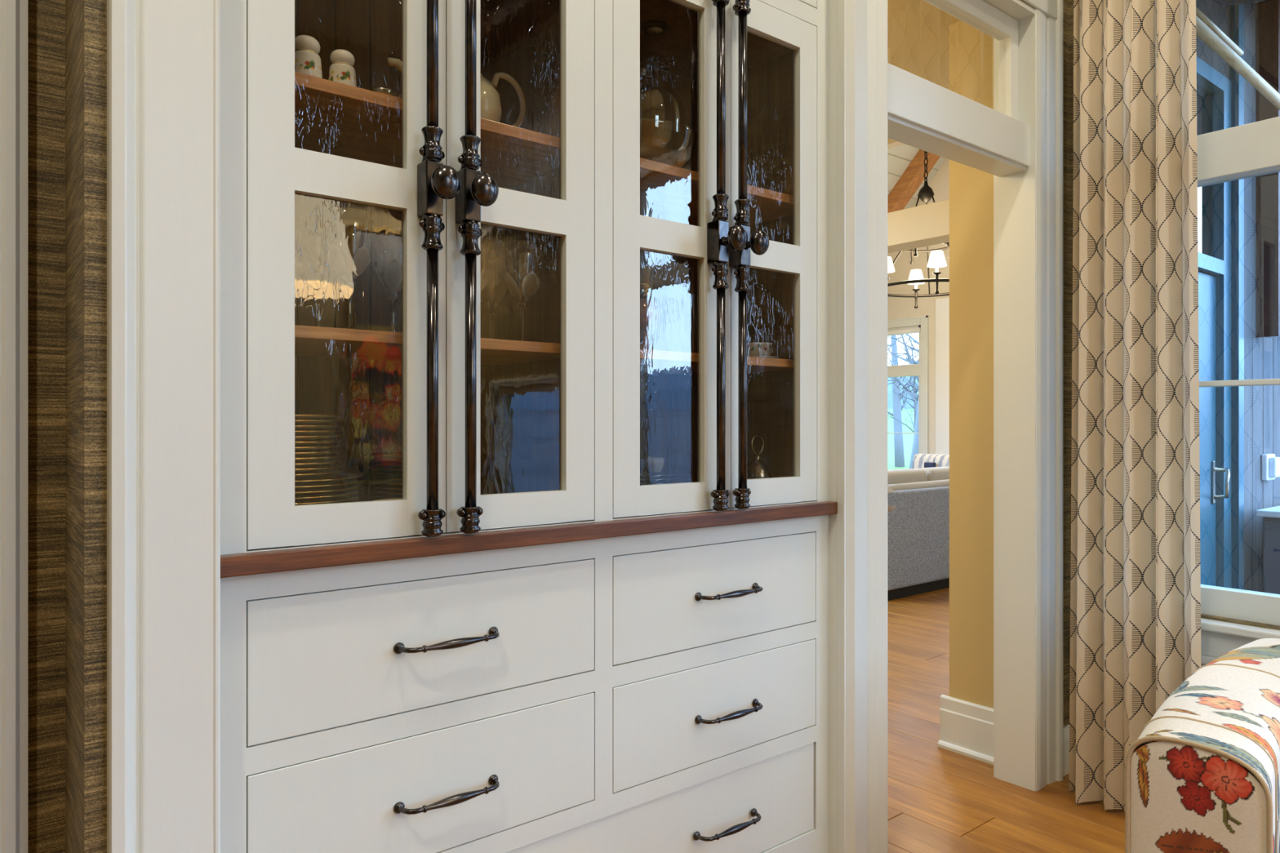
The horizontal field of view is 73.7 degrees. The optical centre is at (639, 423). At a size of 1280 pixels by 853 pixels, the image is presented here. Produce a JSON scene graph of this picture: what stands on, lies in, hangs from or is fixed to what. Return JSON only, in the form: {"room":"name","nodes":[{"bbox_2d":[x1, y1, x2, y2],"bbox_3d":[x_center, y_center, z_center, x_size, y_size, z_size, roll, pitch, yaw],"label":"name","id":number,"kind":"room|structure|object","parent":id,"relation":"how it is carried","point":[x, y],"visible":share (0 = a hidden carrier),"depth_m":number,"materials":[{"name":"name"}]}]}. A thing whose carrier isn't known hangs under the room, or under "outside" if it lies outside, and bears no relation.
{"room":"dining room","nodes":[
{"label":"dining room","id":0,"kind":"room"},
{"bbox_2d":[27,0,65,852],"bbox_3d":[-2.018,-0.716,0.632,2.640,3.900,0.131,0,0,-39],"label":"wall","id":1,"kind":"structure","parent":0,"point":[46,18],"depth_m":1.39,"materials":[{"name":"paper"}]},
{"bbox_2d":[0,0,27,852],"bbox_3d":[-1.035,-0.126,1.316,0.149,2.720,0.029,0,0,-39],"label":"trim","id":2,"kind":"structure","parent":1,"relation":"attached to","point":[13,13],"depth_m":1.34,"materials":[{"name":"beige paint"}]},
{"bbox_2d":[65,0,1069,852],"bbox_3d":[0.275,-0.716,2.424,3.180,3.900,0.600,0,0,-39],"label":"wall","id":3,"kind":"structure","parent":0,"point":[86,20],"depth_m":1.22,"materials":[{"name":"paper"}]},
{"bbox_2d":[106,0,220,852],"bbox_3d":[-0.692,-0.296,1.245,0.144,3.060,0.032,0,0,-39],"label":"trim","id":4,"kind":"structure","parent":3,"relation":"attached to","point":[163,56],"depth_m":1.24,"materials":[{"name":"beige paint"}]},
{"bbox_2d":[828,0,836,852],"bbox_3d":[0.499,-0.296,2.255,0.003,3.060,0.054,0,0,-39],"label":"trim","id":5,"kind":"structure","parent":3,"relation":"attached to","point":[832,3],"depth_m":2.24,"materials":[{"name":"beige paint"}]},
{"bbox_2d":[836,0,887,852],"bbox_3d":[0.602,-0.126,2.279,0.195,2.720,0.034,0,0,-39],"label":"trim","id":6,"kind":"structure","parent":3,"relation":"attached to","point":[861,24],"depth_m":2.26,"materials":[{"name":"beige paint"}]},
{"bbox_2d":[887,62,1029,176],"bbox_3d":[0.947,-0.929,2.656,0.848,0.150,0.118,0,0,-39],"label":"trim","id":7,"kind":"structure","parent":3,"relation":"attached to","point":[923,114],"depth_m":2.61,"materials":[{"name":"beige paint"}]},
{"bbox_2d":[937,694,993,764],"bbox_3d":[1.233,1.137,3.155,0.031,0.193,0.277,0,0,-39],"label":"baseboard","id":8,"kind":"structure","parent":3,"relation":"attached to","point":[966,728],"depth_m":3.18,"materials":[{"name":"beige paint"}]},
{"bbox_2d":[924,0,1017,119],"bbox_3d":[0.953,-1.187,2.662,0.822,0.366,0.045,0,0,-39],"label":"window frame","id":9,"kind":"structure","parent":3,"relation":"in","point":[980,15],"depth_m":2.87,"materials":[{"name":"beige paint"}]},
{"bbox_2d":[983,0,1035,20],"bbox_3d":[0.960,-1.379,2.653,0.824,0.015,0.134,0,0,-39],"label":"trim","id":10,"kind":"structure","parent":3,"relation":"attached to","point":[1018,10],"depth_m":2.82,"materials":[{"name":"beige paint"}]},
{"bbox_2d":[993,9,1035,791],"bbox_3d":[1.289,-0.076,2.925,0.030,2.620,0.148,0,0,-39],"label":"trim","id":11,"kind":"structure","parent":3,"relation":"attached to","point":[1015,193],"depth_m":2.92,"materials":[{"name":"beige paint"}]},
{"bbox_2d":[1020,0,1057,19],"bbox_3d":[0.992,-1.478,2.598,1.197,0.175,0.024,0,0,-39],"label":"trim","id":12,"kind":"structure","parent":3,"relation":"attached to","point":[1049,7],"depth_m":2.89,"materials":[{"name":"beige paint"}]},
{"bbox_2d":[1035,0,1062,791],"bbox_3d":[1.394,-0.126,2.915,0.174,2.720,0.032,0,0,-39],"label":"trim","id":13,"kind":"structure","parent":3,"relation":"attached to","point":[1049,30],"depth_m":2.92,"materials":[{"name":"beige paint"}]},
{"bbox_2d":[1062,724,1069,776],"bbox_3d":[1.498,1.154,3.007,0.103,0.160,0.018,0,0,-39],"label":"baseboard","id":14,"kind":"structure","parent":3,"relation":"attached to","point":[1065,729],"depth_m":3.00,"materials":[{"name":"beige paint"}]},
{"bbox_2d":[887,144,946,208],"bbox_3d":[2.020,-3.475,7.325,4.410,5.676,5.390,0,0,-39],"label":"ceiling","id":15,"kind":"structure","parent":0,"point":[899,157],"depth_m":8.80,"materials":[{"name":"beige paint"}]},
{"bbox_2d":[887,149,940,213],"bbox_3d":[3.340,-3.377,8.292,0.180,5.506,5.130,0,0,-39],"label":"trim","id":16,"kind":"structure","parent":15,"relation":"attached to","point":[913,176],"depth_m":8.88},
{"bbox_2d":[887,199,949,253],"bbox_3d":[0.918,-1.227,6.372,0.200,0.212,5.200,0,0,-39],"label":"trim","id":17,"kind":"structure","parent":15,"relation":"attached to","point":[926,224],"depth_m":5.25,"materials":[{"name":"beige paint"}]},
{"bbox_2d":[887,242,949,308],"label":"chandelier","id":18,"kind":"object","parent":15,"relation":"hanging from","point":[936,259],"depth_m":7.18,"materials":[{"name":"grey metal"}]},
{"bbox_2d":[915,151,934,206],"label":"chandelier","id":19,"kind":"object","parent":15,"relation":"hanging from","point":[926,193],"depth_m":7.33,"materials":[{"name":"grey metal"}]},
{"bbox_2d":[887,158,949,453],"bbox_3d":[3.631,-2.566,8.712,0.160,7.600,5.540,0,0,-39],"label":"wall","id":20,"kind":"structure","parent":0,"point":[897,307],"depth_m":9.22,"materials":[{"name":"beige paint"}]},
{"bbox_2d":[887,315,928,453],"bbox_3d":[2.773,-0.229,9.706,0.118,1.866,1.195,0,0,-39],"label":"window","id":21,"kind":"structure","parent":20,"relation":"in","point":[921,370],"depth_m":9.32,"materials":[{"name":"beige paint"}]},
{"bbox_2d":[887,327,920,335],"bbox_3d":[2.780,-1.021,9.711,0.060,0.060,0.975,0,0,-39],"label":"roller blind","id":22,"kind":"object","parent":21,"relation":"attached to","point":[898,331],"depth_m":9.50,"materials":[{"name":"fabric"}]},
{"bbox_2d":[935,297,949,454],"bbox_3d":[3.235,-0.041,8.999,0.100,2.550,0.205,0,0,-39],"label":"trim","id":23,"kind":"structure","parent":20,"relation":"attached to","point":[942,305],"depth_m":8.98,"materials":[{"name":"white paint"}]},
{"bbox_2d":[887,0,959,144],"bbox_3d":[0.200,-1.541,4.029,2.550,0.050,2.960,0,0,-39],"label":"wall","id":24,"kind":"structure","parent":0,"point":[918,31],"depth_m":3.37,"materials":[{"name":"paint"}]},
{"bbox_2d":[949,20,993,708],"bbox_3d":[1.325,-0.141,3.201,0.170,2.750,0.260,0,0,-39],"label":"wall","id":25,"kind":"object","parent":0,"point":[971,49],"visible":0.31,"depth_m":3.18,"materials":[{"name":"paint"}]},
{"bbox_2d":[887,587,1124,852],"bbox_3d":[0.834,1.294,3.678,10.900,0.120,10.900,0,0,-39],"label":"floor","id":26,"kind":"structure","parent":0,"point":[940,800],"depth_m":2.84,"materials":[{"name":"brown wood"}]},
{"bbox_2d":[220,515,828,852],"bbox_3d":[-0.210,0.736,1.949,1.487,0.997,0.495,0,0,-39],"label":"base cabinet","id":27,"kind":"object","parent":26,"relation":"on","point":[667,691],"visible":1,"depth_m":1.69,"materials":[{"name":"beige paint"}]},
{"bbox_2d":[220,501,837,577],"bbox_3d":[-0.092,0.221,1.801,1.487,0.032,0.090,0,0,-39],"label":"countertop","id":28,"kind":"structure","parent":27,"relation":"on","point":[233,565],"depth_m":1.59,"materials":[{"name":"brown wood"}]},
{"bbox_2d":[220,0,604,555],"bbox_3d":[-0.482,-0.805,1.700,0.752,2.022,0.568,0,0,-39],"label":"display cabinet","id":29,"kind":"object","parent":28,"relation":"on","point":[502,431],"visible":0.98,"depth_m":1.59,"materials":[{"name":"beige paint"}]},
{"bbox_2d":[294,214,304,271],"bbox_3d":[-0.677,-0.277,1.597,0.092,0.220,0.092,0,0,17],"label":"wine glass","id":30,"kind":"object","parent":29,"relation":"on","point":[298,225],"visible":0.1,"depth_m":1.60,"materials":[{"name":"clear glass"}]},
{"bbox_2d":[294,35,322,78],"bbox_3d":[-0.579,-0.632,1.481,0.054,0.076,0.054,0,0,-39],"label":"lidded jar","id":31,"kind":"object","parent":29,"relation":"on","point":[307,48],"visible":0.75,"depth_m":1.46,"materials":[{"name":"ceramic"}]},
{"bbox_2d":[294,222,342,326],"bbox_3d":[-0.636,-0.277,1.688,0.092,0.220,0.092,0,0,34],"label":"wine glass","id":32,"kind":"object","parent":29,"relation":"on","point":[308,268],"visible":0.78,"depth_m":1.68,"materials":[{"name":"clear glass"}]},
{"bbox_2d":[294,222,342,288],"bbox_3d":[-0.636,-0.326,1.688,0.092,0.122,0.092,0,0,34],"label":"bowl","id":33,"kind":"object","parent":32,"relation":"on","point":[308,268],"depth_m":1.68,"materials":[{"name":"clear glass"}]},
{"bbox_2d":[328,48,356,86],"bbox_3d":[-0.531,-0.630,1.524,0.050,0.070,0.050,0,0,-39],"label":"lidded jar","id":34,"kind":"object","parent":29,"relation":"on","point":[341,70],"visible":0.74,"depth_m":1.51,"materials":[{"name":"ceramic"}]},
{"bbox_2d":[323,207,375,328],"bbox_3d":[-0.536,-0.277,1.575,0.092,0.220,0.092,0,0,-39],"label":"wine glass","id":35,"kind":"object","parent":29,"relation":"on","point":[361,260],"visible":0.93,"depth_m":1.56,"materials":[{"name":"clear glass"}]},
{"bbox_2d":[323,207,375,279],"bbox_3d":[-0.536,-0.326,1.575,0.092,0.122,0.092,0,0,-39],"label":"bowl","id":36,"kind":"object","parent":35,"relation":"on","point":[361,260],"depth_m":1.56,"materials":[{"name":"clear glass"}]},
{"bbox_2d":[369,87,401,97],"bbox_3d":[-0.471,-0.602,1.577,0.060,0.014,0.060,0,0,-39],"label":"dish","id":37,"kind":"object","parent":29,"relation":"on","point":[381,90],"visible":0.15,"depth_m":1.55,"materials":[{"name":"silver metal"}]},
{"bbox_2d":[370,226,402,331],"bbox_3d":[-0.499,-0.277,1.721,0.092,0.220,0.092,0,0,0],"label":"wine glass","id":38,"kind":"object","parent":29,"relation":"on","point":[391,277],"visible":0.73,"depth_m":1.70,"materials":[{"name":"clear glass"}]},
{"bbox_2d":[370,226,402,291],"bbox_3d":[-0.499,-0.326,1.721,0.092,0.122,0.092,0,0,0],"label":"bowl","id":39,"kind":"object","parent":38,"relation":"on","point":[392,276],"depth_m":1.70,"materials":[{"name":"clear glass"}]},
{"bbox_2d":[294,71,560,188],"bbox_3d":[-0.515,-0.583,1.753,0.715,0.022,0.405,0,0,-39],"label":"shelf","id":40,"kind":"object","parent":29,"relation":"attached to","point":[332,117],"depth_m":1.70,"materials":[{"name":"brown wood"}]},
{"bbox_2d":[294,324,560,364],"bbox_3d":[-0.515,-0.155,1.753,0.715,0.021,0.405,0,0,-39],"label":"shelf","id":41,"kind":"object","parent":29,"relation":"attached to","point":[313,344],"depth_m":1.72,"materials":[{"name":"brown wood"}]},
{"bbox_2d":[386,57,525,127],"bbox_3d":[-0.377,-0.680,1.793,0.317,0.171,0.140,0,0,-39],"label":"teapot","id":42,"kind":"object","parent":29,"relation":"on","point":[491,104],"visible":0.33,"depth_m":1.78,"materials":[{"name":"beige ceramic"}]},
{"bbox_2d":[480,237,491,292],"bbox_3d":[-0.362,-0.277,1.811,0.092,0.220,0.092,0,0,38],"label":"wine glass","id":43,"kind":"object","parent":29,"relation":"on","point":[485,249],"visible":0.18,"depth_m":1.80,"materials":[{"name":"clear glass"}]},
{"bbox_2d":[480,237,491,272],"bbox_3d":[-0.362,-0.326,1.811,0.092,0.122,0.092,0,0,38],"label":"bowl","id":44,"kind":"object","parent":43,"relation":"on","point":[485,249],"depth_m":1.81,"materials":[{"name":"clear glass"}]},
{"bbox_2d":[480,249,511,338],"bbox_3d":[-0.340,-0.277,1.944,0.092,0.220,0.092,0,0,-35],"label":"wine glass","id":45,"kind":"object","parent":29,"relation":"on","point":[501,290],"visible":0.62,"depth_m":1.93,"materials":[{"name":"clear glass"}]},
{"bbox_2d":[480,249,511,305],"bbox_3d":[-0.340,-0.326,1.944,0.092,0.122,0.092,0,0,-35],"label":"bowl","id":46,"kind":"object","parent":45,"relation":"on","point":[501,290],"depth_m":1.93,"materials":[{"name":"clear glass"}]},
{"bbox_2d":[501,240,543,341],"bbox_3d":[-0.254,-0.277,1.847,0.092,0.220,0.092,0,0,-17],"label":"wine glass","id":47,"kind":"object","parent":29,"relation":"on","point":[531,282],"visible":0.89,"depth_m":1.83,"materials":[{"name":"clear glass"}]},
{"bbox_2d":[501,240,543,300],"bbox_3d":[-0.254,-0.326,1.847,0.092,0.122,0.092,0,0,-17],"label":"bowl","id":48,"kind":"object","parent":47,"relation":"on","point":[531,282],"depth_m":1.83,"materials":[{"name":"clear glass"}]},
{"bbox_3d":[-0.656,0.183,1.595,0.266,0.010,0.265,0,0,-39],"label":"dinner plate","id":49,"kind":"object","parent":29,"relation":"in","visible":0},
{"bbox_3d":[-0.656,0.173,1.594,0.266,0.010,0.266,0,0,-39],"label":"dinner plate","id":50,"kind":"object","parent":49,"relation":"on","visible":0},
{"bbox_3d":[-0.655,0.163,1.596,0.265,0.010,0.266,0,0,-39],"label":"dinner plate","id":51,"kind":"object","parent":50,"relation":"on","visible":0},
{"bbox_2d":[318,498,362,504],"bbox_3d":[-0.657,0.153,1.595,0.266,0.010,0.266,0,0,-39],"label":"dinner plate","id":52,"kind":"object","parent":51,"relation":"on","point":[357,500],"visible":0.04,"depth_m":1.64,"materials":[{"name":"beige ceramic"}]},
{"bbox_2d":[294,493,363,505],"bbox_3d":[-0.657,0.143,1.594,0.266,0.010,0.266,0,0,-39],"label":"dinner plate","id":53,"kind":"object","parent":52,"relation":"on","point":[345,498],"visible":0.35,"depth_m":1.57,"materials":[{"name":"beige ceramic"}]},
{"bbox_2d":[294,488,363,500],"bbox_3d":[-0.657,0.134,1.596,0.266,0.010,0.266,0,0,-39],"label":"dinner plate","id":54,"kind":"object","parent":53,"relation":"on","point":[340,493],"visible":0.35,"depth_m":1.56,"materials":[{"name":"beige ceramic"}]},
{"bbox_2d":[294,483,364,494],"bbox_3d":[-0.655,0.124,1.594,0.266,0.010,0.266,0,0,-39],"label":"dinner plate","id":55,"kind":"object","parent":54,"relation":"on","point":[351,486],"visible":0.3,"depth_m":1.57,"materials":[{"name":"beige ceramic"}]},
{"bbox_2d":[294,478,363,489],"bbox_3d":[-0.656,0.114,1.594,0.266,0.010,0.266,0,0,-39],"label":"dinner plate","id":56,"kind":"object","parent":55,"relation":"on","point":[345,482],"visible":0.25,"depth_m":1.56,"materials":[{"name":"beige ceramic"}]},
{"bbox_2d":[294,472,363,484],"bbox_3d":[-0.656,0.104,1.596,0.266,0.010,0.266,0,0,-39],"label":"dinner plate","id":57,"kind":"object","parent":56,"relation":"on","point":[339,476],"visible":0.38,"depth_m":1.60,"materials":[{"name":"beige ceramic"}]},
{"bbox_2d":[294,468,342,478],"bbox_3d":[-0.661,0.095,1.591,0.201,0.009,0.201,0,0,-39],"label":"salad plate","id":58,"kind":"object","parent":57,"relation":"on","point":[306,474],"visible":0.31,"depth_m":1.58,"materials":[{"name":"beige ceramic"}]},
{"bbox_2d":[294,463,341,472],"bbox_3d":[-0.662,0.085,1.590,0.201,0.009,0.201,0,0,-39],"label":"salad plate","id":59,"kind":"object","parent":58,"relation":"on","point":[299,469],"visible":0.28,"depth_m":1.58,"materials":[{"name":"beige ceramic"}]},
{"bbox_2d":[294,458,342,467],"bbox_3d":[-0.660,0.075,1.591,0.201,0.009,0.201,0,0,-39],"label":"salad plate","id":60,"kind":"object","parent":59,"relation":"on","point":[309,464],"visible":0.4,"depth_m":1.57,"materials":[{"name":"beige ceramic"}]},
{"bbox_2d":[294,453,342,462],"bbox_3d":[-0.661,0.066,1.589,0.201,0.009,0.201,0,0,-39],"label":"salad plate","id":61,"kind":"object","parent":60,"relation":"on","point":[300,459],"visible":0.31,"depth_m":1.57,"materials":[{"name":"beige ceramic"}]},
{"bbox_2d":[294,448,342,457],"bbox_3d":[-0.661,0.056,1.592,0.201,0.009,0.201,0,0,-39],"label":"salad plate","id":62,"kind":"object","parent":61,"relation":"on","point":[313,453],"visible":0.35,"depth_m":1.56,"materials":[{"name":"gold ceramic"}]},
{"bbox_2d":[294,444,342,451],"bbox_3d":[-0.662,0.047,1.591,0.201,0.009,0.201,0,0,-39],"label":"salad plate","id":63,"kind":"object","parent":62,"relation":"on","point":[304,448],"visible":0.37,"depth_m":1.56,"materials":[{"name":"gold ceramic"}]},
{"bbox_2d":[294,440,342,446],"bbox_3d":[-0.661,0.037,1.590,0.201,0.009,0.201,0,0,-39],"label":"salad plate","id":64,"kind":"object","parent":63,"relation":"on","point":[297,443],"visible":0.38,"depth_m":1.55,"materials":[{"name":"gold ceramic"}]},
{"bbox_2d":[294,435,342,440],"bbox_3d":[-0.660,0.027,1.591,0.201,0.009,0.201,0,0,-39],"label":"salad plate","id":65,"kind":"object","parent":64,"relation":"on","point":[308,437],"visible":0.38,"depth_m":1.55,"materials":[{"name":"gold ceramic"}]},
{"bbox_2d":[294,430,342,435],"bbox_3d":[-0.662,0.018,1.592,0.201,0.009,0.201,0,0,-39],"label":"salad plate","id":66,"kind":"object","parent":65,"relation":"on","point":[297,433],"visible":0.38,"depth_m":1.55,"materials":[{"name":"gold ceramic"}]},
{"bbox_2d":[294,425,342,430],"bbox_3d":[-0.660,0.008,1.591,0.201,0.009,0.201,0,0,-39],"label":"salad plate","id":67,"kind":"object","parent":66,"relation":"on","point":[296,427],"visible":0.35,"depth_m":1.55,"materials":[{"name":"gold ceramic"}]},
{"bbox_2d":[294,419,342,425],"bbox_3d":[-0.660,-0.001,1.590,0.201,0.009,0.201,0,0,-39],"label":"salad plate","id":68,"kind":"object","parent":67,"relation":"on","point":[297,422],"visible":0.38,"depth_m":1.55,"materials":[{"name":"gold ceramic"}]},
{"bbox_2d":[294,414,342,419],"bbox_3d":[-0.661,-0.011,1.591,0.201,0.009,0.201,0,0,-39],"label":"salad plate","id":69,"kind":"object","parent":68,"relation":"on","point":[296,416],"visible":0.41,"depth_m":1.55,"materials":[{"name":"gold ceramic"}]},
{"bbox_2d":[604,0,828,520],"bbox_3d":[0.099,-0.805,2.165,0.735,2.022,0.568,0,0,-39],"label":"display cabinet","id":70,"kind":"object","parent":28,"relation":"on","point":[738,236],"visible":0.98,"depth_m":2.15,"materials":[{"name":"beige paint"}]},
{"bbox_2d":[640,199,662,350],"bbox_3d":[0.011,-0.354,2.065,0.084,0.375,0.084,0,0,-39],"label":"decanter","id":71,"kind":"object","parent":70,"relation":"on","point":[651,313],"visible":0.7,"depth_m":2.04,"materials":[{"name":"clear glass"}]},
{"bbox_2d":[640,19,668,35],"bbox_3d":[0.038,-1.022,2.208,0.072,0.012,0.072,0,0,-39],"label":"puck light","id":72,"kind":"object","parent":70,"relation":"attached to","point":[648,27],"depth_m":2.19,"materials":[{"name":"beige"}]},
{"bbox_2d":[640,65,697,168],"bbox_3d":[0.005,-0.745,2.134,0.280,0.300,0.280,0,0,-39],"label":"glass pitcher","id":73,"kind":"object","parent":70,"relation":"on","point":[682,157],"visible":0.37,"depth_m":2.09,"materials":[{"name":"clear glass"}]},
{"bbox_2d":[640,124,697,168],"bbox_3d":[0.005,-0.654,2.134,0.280,0.118,0.280,0,0,-39],"label":"bowl","id":74,"kind":"object","parent":73,"relation":"on","point":[682,157],"depth_m":2.12,"materials":[{"name":"clear glass"}]},
{"bbox_2d":[640,157,794,226],"bbox_3d":[0.062,-0.583,2.216,0.721,0.022,0.405,0,0,-39],"label":"shelf","id":75,"kind":"object","parent":70,"relation":"attached to","point":[673,191],"depth_m":2.19,"materials":[{"name":"brown wood"}]},
{"bbox_2d":[640,349,794,374],"bbox_3d":[0.062,-0.155,2.216,0.721,0.021,0.405,0,0,-39],"label":"shelf","id":76,"kind":"object","parent":70,"relation":"attached to","point":[651,362],"depth_m":2.17,"materials":[{"name":"brown wood"}]},
{"bbox_2d":[746,435,772,479],"bbox_3d":[0.314,0.109,2.282,0.076,0.157,0.076,0,0,-39],"label":"bell","id":77,"kind":"object","parent":70,"relation":"in","point":[757,468],"visible":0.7,"depth_m":2.26,"materials":[{"name":"gold metal"}]},
{"bbox_2d":[746,355,780,358],"bbox_3d":[0.317,-0.172,2.304,0.124,0.011,0.124,0,0,-39],"label":"saucer","id":78,"kind":"object","parent":70,"relation":"on","point":[768,357],"visible":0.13,"depth_m":2.25,"materials":[{"name":"white ceramic"}]},
{"bbox_2d":[746,342,773,355],"bbox_3d":[0.318,-0.195,2.308,0.080,0.040,0.088,0,0,12],"label":"tea cup","id":79,"kind":"object","parent":78,"relation":"on","point":[757,348],"visible":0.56,"depth_m":2.27,"materials":[{"name":"ceramic"}]},
{"bbox_2d":[887,466,949,600],"bbox_3d":[2.045,0.791,6.741,1.780,0.885,0.943,0,0,-39],"label":"sofa","id":80,"kind":"object","parent":26,"relation":"on","point":[918,499],"visible":0.32,"depth_m":6.12,"materials":[{"name":"grey fabric"}]},
{"bbox_2d":[887,468,927,484],"bbox_3d":[1.891,0.592,6.354,0.655,0.485,0.185,0,0,-39],"label":"cushion","id":81,"kind":"object","parent":80,"relation":"on","point":[905,475],"depth_m":6.31,"materials":[{"name":"beige fabric"}]},
{"bbox_2d":[918,466,949,481],"bbox_3d":[2.429,0.592,6.785,0.685,0.485,0.185,0,0,-39],"label":"cushion","id":82,"kind":"object","parent":80,"relation":"on","point":[935,473],"depth_m":6.58,"materials":[{"name":"beige fabric"}]},
{"bbox_2d":[912,453,949,468],"bbox_3d":[2.939,0.756,7.773,0.795,0.955,0.820,0,0,-39],"label":"striped armchair","id":83,"kind":"object","parent":26,"relation":"on","point":[920,460],"visible":0.11,"depth_m":7.64,"materials":[{"name":"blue fabric"}]},
{"bbox_2d":[1124,638,1279,852],"bbox_3d":[1.578,0.849,1.485,1.000,0.770,1.199,0,0,-39],"label":"armchair","id":84,"kind":"object","parent":26,"relation":"on","point":[1202,775],"visible":1,"depth_m":1.55,"materials":[{"name":"fabric"}]},
{"bbox_2d":[1069,0,1200,811],"bbox_3d":[1.528,-0.197,2.662,0.152,2.838,0.400,0,0,-39],"label":"curtain","id":85,"kind":"object","parent":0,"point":[1135,572],"visible":0.92,"depth_m":2.65,"materials":[{"name":"fabric"}]},
{"bbox_2d":[1069,0,1279,686],"bbox_3d":[3.007,-0.716,1.332,0.160,3.900,4.520,0,0,-39],"label":"wall","id":86,"kind":"structure","parent":0,"point":[1071,2],"depth_m":3.04,"materials":[{"name":"paint"}]},
{"bbox_2d":[1195,15,1279,110],"bbox_3d":[2.446,-1.339,3.368,1.472,0.116,0.040,0,0,-39],"label":"rail","id":87,"kind":"object","parent":86,"relation":"attached to","point":[1203,32],"visible":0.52,"depth_m":3.17,"materials":[{"name":"silver metal"}]},
{"bbox_2d":[1196,115,1279,657],"bbox_3d":[1.902,-0.426,2.612,0.145,2.320,0.800,0,0,-39],"label":"window","id":88,"kind":"structure","parent":86,"relation":"in","point":[1252,149],"depth_m":2.65,"materials":[{"name":"beige paint"}]},
{"bbox_2d":[1195,0,1279,592],"bbox_3d":[3.509,-0.416,4.674,4.680,3.500,0.170,0,0,-39],"label":"wall","id":89,"kind":"structure","parent":0,"point":[1255,410],"depth_m":4.12,"materials":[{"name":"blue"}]},
{"bbox_2d":[1196,56,1231,588],"bbox_3d":[2.428,-0.181,3.767,0.900,2.870,0.154,0,0,-39],"label":"door","id":90,"kind":"structure","parent":89,"relation":"in","point":[1213,88],"depth_m":3.97,"materials":[{"name":"teal"}]},
{"bbox_2d":[1256,0,1279,337],"bbox_3d":[3.101,-1.238,4.194,0.115,1.635,0.091,0,0,-39],"label":"bracket","id":91,"kind":"object","parent":89,"relation":"attached to","point":[1268,13],"visible":0.7,"depth_m":4.16,"materials":[{"name":"wood"}]},
{"bbox_2d":[1261,453,1279,480],"bbox_3d":[3.155,0.219,4.260,0.130,0.130,0.056,0,0,-39],"label":"switch box","id":92,"kind":"object","parent":89,"relation":"attached to","point":[1270,464],"visible":1,"depth_m":4.23,"materials":[{"name":"white plastic"}]},
{"bbox_3d":[0.010,0.164,2.092,0.230,0.009,0.230,0,0,-39],"label":"glass plate","id":93,"kind":"object","parent":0,"visible":0},
{"bbox_3d":[0.012,0.154,2.089,0.230,0.009,0.230,0,0,-39],"label":"glass plate","id":94,"kind":"object","parent":93,"relation":"on","visible":0},
{"bbox_2d":[640,478,691,485],"bbox_3d":[0.012,0.144,2.091,0.230,0.009,0.230,0,0,-39],"label":"glass plate","id":95,"kind":"object","parent":94,"relation":"on","point":[676,480],"visible":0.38,"depth_m":2.10,"materials":[{"name":"clear glass"}]},
{"bbox_2d":[640,474,690,481],"bbox_3d":[0.010,0.135,2.091,0.230,0.009,0.230,0,0,-39],"label":"glass plate","id":96,"kind":"object","parent":95,"relation":"on","point":[677,476],"visible":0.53,"depth_m":2.08,"materials":[{"name":"clear glass"}]},
{"bbox_2d":[640,470,691,477],"bbox_3d":[0.010,0.125,2.089,0.230,0.009,0.230,0,0,-39],"label":"glass plate","id":97,"kind":"object","parent":96,"relation":"on","point":[644,473],"visible":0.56,"depth_m":2.10,"materials":[{"name":"clear glass"}]},
{"bbox_2d":[643,457,664,472],"bbox_3d":[0.035,0.102,2.097,0.052,0.036,0.052,0,0,-39],"label":"egg cup","id":98,"kind":"object","parent":97,"relation":"on","point":[652,464],"visible":0.98,"depth_m":2.08,"materials":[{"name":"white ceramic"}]},
{"label":"outside","id":99,"kind":"structure","parent":0,"visible":0},
{"bbox_2d":[887,408,914,470],"bbox_3d":[1.467,0.309,2.968,104.000,2.550,104.000,0,0,-39],"label":"ground","id":100,"kind":"structure","parent":99,"point":[908,438],"depth_m":32.71,"materials":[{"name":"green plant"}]},
{"bbox_2d":[887,335,918,466],"bbox_3d":[7.428,-2.548,25.514,2.966,8.281,2.951,0,0,-39],"label":"bare tree","id":101,"kind":"object","parent":100,"relation":"on","point":[897,408],"visible":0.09,"depth_m":24.93,"materials":[{"name":"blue plant"}]},
{"bbox_2d":[887,333,918,468],"bbox_3d":[5.399,-2.461,14.979,2.128,8.131,3.689,0,0,-39],"label":"bare tree","id":102,"kind":"object","parent":100,"relation":"on","point":[914,397],"visible":0.15,"depth_m":15.14,"materials":[{"name":"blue plant"}]},
{"bbox_2d":[887,376,918,408],"bbox_3d":[1.467,-2.101,2.968,110.000,3.469,110.000,0,0,-39],"label":"hill woods","id":103,"kind":"object","parent":100,"relation":"on","point":[890,401],"depth_m":52.61,"materials":[{"name":"blue"}]},
{"bbox_2d":[887,333,918,432],"bbox_3d":[5.272,-0.151,15.974,1.623,3.478,1.806,0,0,-39],"label":"bare tree","id":104,"kind":"object","parent":100,"relation":"on","point":[914,377],"visible":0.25,"depth_m":16.00,"materials":[{"name":"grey plant"}]},
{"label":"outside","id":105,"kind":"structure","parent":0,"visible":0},
{"bbox_2d":[1195,6,1244,56],"bbox_3d":[2.202,-1.488,3.249,0.501,0.046,0.022,0,0,-39],"label":"rail","id":106,"kind":"object","parent":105,"point":[1199,14],"visible":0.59,"depth_m":3.24,"materials":[{"name":"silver metal"}]},
{"bbox_3d":[3.583,1.314,4.054,4.138,0.120,0.950,0,0,-39],"label":"floor","id":107,"kind":"structure","parent":0,"visible":0},
{"bbox_2d":[1255,505,1279,594],"bbox_3d":[3.396,0.829,4.135,1.030,0.850,0.410,0,0,-39],"label":"table","id":108,"kind":"object","parent":107,"relation":"on","point":[1271,515],"visible":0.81,"depth_m":3.94,"materials":[{"name":"grey"}]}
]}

